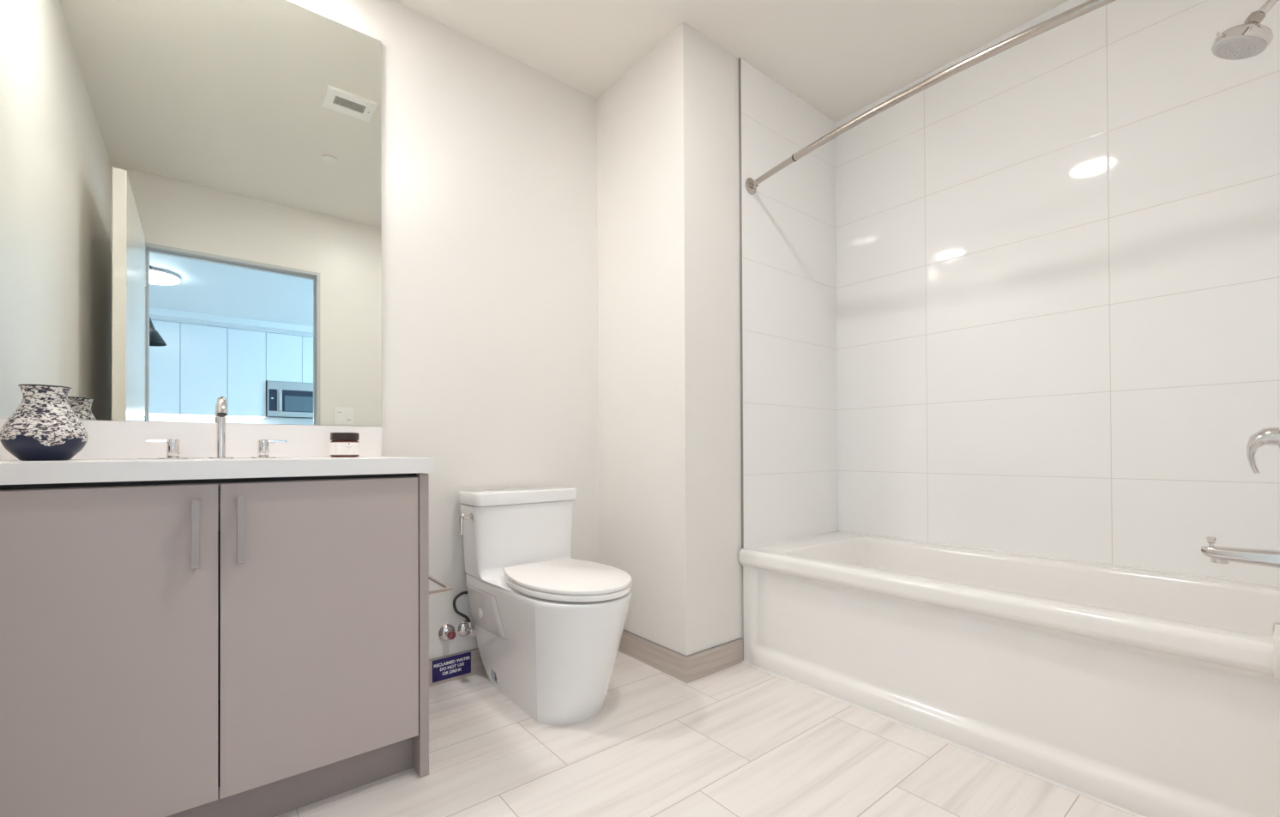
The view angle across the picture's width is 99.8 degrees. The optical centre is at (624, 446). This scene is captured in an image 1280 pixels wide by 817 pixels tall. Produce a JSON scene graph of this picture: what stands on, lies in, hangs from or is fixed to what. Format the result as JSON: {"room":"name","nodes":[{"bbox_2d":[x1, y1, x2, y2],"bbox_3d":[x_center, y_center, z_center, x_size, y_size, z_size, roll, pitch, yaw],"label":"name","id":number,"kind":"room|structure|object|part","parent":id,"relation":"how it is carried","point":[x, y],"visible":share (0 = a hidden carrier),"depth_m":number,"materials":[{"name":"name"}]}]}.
{"room":"bathroom","nodes":[
{"label":"bathroom","id":0,"kind":"room"},
{"bbox_2d":[0,0,598,658],"bbox_3d":[-0.947,-0.366,1.954,1.990,2.533,0.120,0,0,-38],"label":"wall","id":1,"kind":"structure","parent":0,"point":[489,159],"depth_m":2.16,"materials":[{"name":"white paint"}]},
{"bbox_2d":[0,418,381,459],"bbox_3d":[-1.230,-0.019,1.643,0.918,0.106,0.013,0,0,-38],"label":"backsplash","id":2,"kind":"structure","parent":1,"relation":"attached to","point":[106,439],"depth_m":1.61,"materials":[{"name":"white stone"}]},
{"bbox_2d":[0,0,381,426],"bbox_3d":[-1.236,-0.765,1.650,0.918,1.383,0.007,0,0,-38],"label":"mirror","id":3,"kind":"object","parent":1,"relation":"attached to","point":[190,190],"visible":0.88,"depth_m":1.60,"materials":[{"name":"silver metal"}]},
{"bbox_2d":[438,623,456,640],"bbox_3d":[-0.665,0.711,2.046,0.064,0.064,0.063,0,0,-38],"label":"shutoff valve","id":4,"kind":"object","parent":1,"relation":"attached to","point":[446,631],"visible":1,"depth_m":2.05,"materials":[{"name":"silver metal"}]},
{"bbox_2d":[432,651,470,682],"bbox_3d":[-0.665,0.846,2.074,0.151,0.082,0.002,0,0,-38],"label":"warning sign","id":5,"kind":"object","parent":1,"relation":"attached to","point":[443,668],"visible":1,"depth_m":2.07,"materials":[{"name":"blue plastic"}]},
{"bbox_2d":[428,647,486,687],"bbox_3d":[-0.501,0.852,2.208,0.958,0.098,0.008,0,0,-38],"label":"baseboard","id":6,"kind":"structure","parent":1,"relation":"attached to","point":[477,667],"depth_m":2.12,"materials":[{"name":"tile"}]},
{"bbox_2d":[452,591,476,636],"bbox_3d":[-0.609,0.650,2.099,0.084,0.182,0.104,0,0,7],"label":"water supply valve","id":7,"kind":"object","parent":1,"relation":"attached to","point":[465,627],"visible":0.88,"depth_m":2.07,"materials":[{"name":"silver metal"}]},
{"bbox_3d":[-0.586,0.710,2.062,0.028,0.028,0.016,0,0,-38],"label":"knob","id":8,"kind":"part","parent":7,"relation":"part of","materials":[{"name":"silver metal"}]},
{"bbox_2d":[275,651,1135,816],"bbox_3d":[0.240,0.942,1.408,3.190,0.100,2.420,0,0,-38],"label":"floor","id":9,"kind":"structure","parent":0,"point":[740,739],"depth_m":1.51,"materials":[{"name":"tile"}]},
{"bbox_2d":[0,472,428,816],"bbox_3d":[-1.055,0.485,1.406,0.904,0.826,0.593,0,0,-38],"label":"vanity cabinet","id":10,"kind":"object","parent":9,"relation":"on","point":[154,661],"visible":0.94,"depth_m":1.19,"materials":[{"name":"beige wood"}]},
{"bbox_3d":[-1.080,0.431,1.067,0.440,0.698,0.019,0,0,-38],"label":"door","id":11,"kind":"part","parent":10,"relation":"part of","materials":[{"name":"beige laminate"}]},
{"bbox_3d":[-0.922,0.186,1.158,0.015,0.146,0.035,0,0,-38],"label":"handle","id":12,"kind":"part","parent":10,"relation":"part of","materials":[{"name":"silver metal"}]},
{"bbox_2d":[0,456,434,484],"bbox_3d":[-1.057,0.052,1.416,0.912,0.040,0.580,0,0,-38],"label":"countertop","id":13,"kind":"structure","parent":10,"relation":"on","point":[12,472],"depth_m":1.17,"materials":[{"name":"white stone"}]},
{"bbox_2d":[0,384,87,460],"bbox_3d":[-1.394,-0.057,1.297,0.145,0.178,0.145,0,0,-38],"label":"vase","id":14,"kind":"object","parent":13,"relation":"on","point":[44,426],"visible":1,"depth_m":1.26,"materials":[{"name":"ceramic"}]},
{"bbox_2d":[144,396,286,458],"bbox_3d":[-1.155,-0.055,1.540,0.326,0.177,0.139,0,0,-38],"label":"faucet","id":15,"kind":"object","parent":13,"relation":"on","point":[172,445],"visible":0.98,"depth_m":1.55,"materials":[{"name":"silver metal"}]},
{"bbox_3d":[-1.286,-0.017,1.482,0.048,0.008,0.014,0,0,-38],"label":"lever","id":16,"kind":"part","parent":15,"relation":"part of","materials":[{"name":"silver metal"}]},
{"bbox_3d":[-1.259,0.004,1.503,0.028,0.052,0.028,0,0,-38],"label":"handle","id":17,"kind":"part","parent":15,"relation":"part of","materials":[{"name":"silver metal"}]},
{"bbox_3d":[-1.145,-0.057,1.530,0.021,0.174,0.109,0,0,-38],"label":"spout","id":18,"kind":"part","parent":15,"relation":"part of","materials":[{"name":"silver metal"}]},
{"bbox_3d":[-1.094,0.004,1.632,0.028,0.052,0.028,0,0,-38],"label":"handle","id":19,"kind":"part","parent":15,"relation":"part of","materials":[{"name":"silver metal"}]},
{"bbox_3d":[-1.067,-0.017,1.653,0.048,0.008,0.014,0,0,-38],"label":"lever","id":20,"kind":"part","parent":15,"relation":"part of","materials":[{"name":"silver metal"}]},
{"bbox_2d":[329,432,359,457],"bbox_3d":[-0.912,-0.006,1.755,0.086,0.080,0.086,0,0,-38],"label":"jar","id":21,"kind":"object","parent":13,"relation":"on","point":[341,444],"visible":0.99,"depth_m":1.72,"materials":[{"name":"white glass"}]},
{"bbox_3d":[-0.912,-0.034,1.755,0.084,0.024,0.084,0,0,-38],"label":"lid","id":22,"kind":"part","parent":21,"relation":"part of","materials":[{"name":"black plastic"}]},
{"bbox_3d":[-0.860,0.186,1.207,0.015,0.146,0.035,0,0,-38],"label":"handle","id":23,"kind":"part","parent":10,"relation":"part of","materials":[{"name":"silver metal"}]},
{"bbox_3d":[-0.735,0.432,1.337,0.430,0.698,0.019,0,0,-38],"label":"door","id":24,"kind":"part","parent":10,"relation":"part of","materials":[{"name":"beige laminate"}]},
{"bbox_3d":[-0.719,0.487,1.689,0.024,0.822,0.560,0,0,-38],"label":"panel","id":25,"kind":"part","parent":10,"relation":"part of","materials":[{"name":"beige wood"}]},
{"bbox_2d":[428,574,452,594],"bbox_3d":[-0.603,0.419,1.637,0.092,0.028,0.214,0,0,-38],"label":"toilet paper holder","id":26,"kind":"object","parent":10,"relation":"attached to","point":[445,588],"visible":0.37,"depth_m":1.58,"materials":[{"name":"silver metal"}]},
{"bbox_3d":[-0.543,0.418,1.566,0.085,0.011,0.010,0,0,-38],"label":"arm","id":27,"kind":"part","parent":26,"relation":"part of","materials":[{"name":"silver metal"}]},
{"bbox_2d":[458,486,632,724],"bbox_3d":[-0.268,0.532,1.918,0.475,0.732,0.702,0,0,-38],"label":"toilet","id":28,"kind":"object","parent":9,"relation":"on","point":[549,624],"visible":1,"depth_m":1.81,"materials":[{"name":"white ceramic"}]},
{"bbox_3d":[-0.581,0.281,1.971,0.048,0.080,0.032,0,0,-29],"label":"flush lever","id":29,"kind":"part","parent":28,"relation":"part of","materials":[{"name":"silver metal"}]},
{"bbox_3d":[-0.416,0.192,2.133,0.434,0.047,0.186,0,0,-38],"label":"tank lid","id":30,"kind":"part","parent":28,"relation":"part of","materials":[{"name":"white ceramic"}]},
{"bbox_3d":[-0.188,0.442,1.851,0.374,0.014,0.498,0,0,-38],"label":"lid","id":31,"kind":"part","parent":28,"relation":"part of","materials":[{"name":"white plastic"}]},
{"bbox_3d":[-0.188,0.461,1.851,0.374,0.020,0.492,0,0,-38],"label":"seat","id":32,"kind":"part","parent":28,"relation":"part of","materials":[{"name":"white plastic"}]},
{"bbox_2d":[739,530,1279,816],"bbox_3d":[1.239,0.651,1.871,0.758,0.479,1.514,0,0,-38],"label":"bathtub","id":33,"kind":"object","parent":9,"relation":"on","point":[1145,691],"visible":0.94,"depth_m":1.56,"materials":[{"name":"white ceramic"}]},
{"bbox_2d":[742,531,1279,643],"bbox_3d":[1.246,0.607,1.877,0.737,0.377,1.513,0,0,-38],"label":"basin","id":34,"kind":"object","parent":33,"relation":"in","point":[781,606],"depth_m":1.86,"materials":[{"name":"white ceramic"}]},
{"bbox_3d":[1.653,0.481,1.363,0.076,0.076,0.021,0,0,-38],"label":"overflow plate","id":35,"kind":"part","parent":33,"relation":"part of","materials":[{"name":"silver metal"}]},
{"bbox_2d":[597,21,838,660],"bbox_3d":[0.490,-0.367,2.705,1.200,2.533,0.705,0,0,-38],"label":"wall","id":36,"kind":"structure","parent":0,"point":[669,453],"depth_m":2.27,"materials":[{"name":"white paint"}]},
{"bbox_2d":[618,628,688,682],"bbox_3d":[0.057,0.850,2.278,0.008,0.098,0.585,0,0,-38],"label":"baseboard","id":37,"kind":"structure","parent":36,"relation":"attached to","point":[670,662],"depth_m":2.18,"materials":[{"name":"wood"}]},
{"bbox_2d":[687,637,742,682],"bbox_3d":[0.364,0.848,2.152,0.322,0.098,0.008,0,0,-38],"label":"baseboard","id":38,"kind":"structure","parent":36,"relation":"attached to","point":[704,663],"depth_m":2.14,"materials":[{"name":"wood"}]},
{"bbox_2d":[738,57,743,548],"bbox_3d":[0.488,-0.606,2.263,0.004,2.058,0.010,0,0,-38],"label":"trim","id":39,"kind":"structure","parent":36,"relation":"attached to","point":[739,58],"depth_m":2.26,"materials":[{"name":"silver metal"}]},
{"bbox_2d":[745,0,1116,194],"bbox_3d":[0.977,-1.118,1.685,0.132,0.068,1.514,0,0,-38],"label":"shower rod","id":40,"kind":"object","parent":36,"relation":"attached to","point":[1089,6],"visible":1,"depth_m":1.62,"materials":[{"name":"silver metal"}]},
{"bbox_2d":[741,660,1145,816],"bbox_3d":[0.957,0.889,1.649,0.016,0.004,1.516,0,0,-38],"label":"trim","id":41,"kind":"structure","parent":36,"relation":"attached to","point":[1111,805],"depth_m":1.58,"materials":[{"name":"white plastic"}]},
{"bbox_2d":[394,0,1068,121],"bbox_3d":[0.228,-1.691,1.426,3.190,0.100,2.420,0,0,-38],"label":"ceiling","id":42,"kind":"structure","parent":0,"point":[840,57],"depth_m":2.13,"materials":[{"name":"white paint"}]},
{"bbox_2d":[835,0,1279,584],"bbox_3d":[1.649,-0.376,2.080,0.144,2.533,1.723,0,0,-38],"label":"wall","id":43,"kind":"structure","parent":0,"point":[1058,256],"depth_m":1.97,"materials":[{"name":"tile"}]},
{"bbox_3d":[1.726,-0.382,1.250,0.756,2.533,0.080,0,0,-38],"label":"wall","id":44,"kind":"structure","parent":0,"visible":0},
{"bbox_2d":[1201,536,1279,567],"bbox_3d":[1.642,0.279,1.377,0.070,0.074,0.231,0,0,-38],"label":"tub spout","id":45,"kind":"object","parent":44,"relation":"attached to","point":[1270,558],"visible":1,"depth_m":1.40,"materials":[{"name":"silver metal"}]},
{"bbox_3d":[1.582,0.256,1.454,0.019,0.027,0.019,0,0,-38],"label":"diverter knob","id":46,"kind":"part","parent":45,"relation":"part of","materials":[{"name":"silver metal"}]},
{"bbox_2d":[1211,0,1279,60],"bbox_3d":[1.641,-1.113,1.372,0.111,0.183,0.202,0,0,-38],"label":"shower","id":47,"kind":"object","parent":44,"relation":"attached to","point":[1248,39],"visible":1,"depth_m":1.39,"materials":[{"name":"silver metal"}]},
{"bbox_3d":[1.668,-1.145,1.346,0.021,0.081,0.124,0,0,-38],"label":"arm","id":48,"kind":"part","parent":47,"relation":"part of","materials":[{"name":"silver metal"}]},
{"bbox_2d":[1246,427,1279,473],"bbox_3d":[1.666,-0.017,1.347,0.164,0.170,0.150,0,0,-38],"label":"shower valve","id":49,"kind":"object","parent":44,"relation":"attached to","point":[1269,436],"visible":1,"depth_m":1.38,"materials":[{"name":"silver metal"}]}
]}

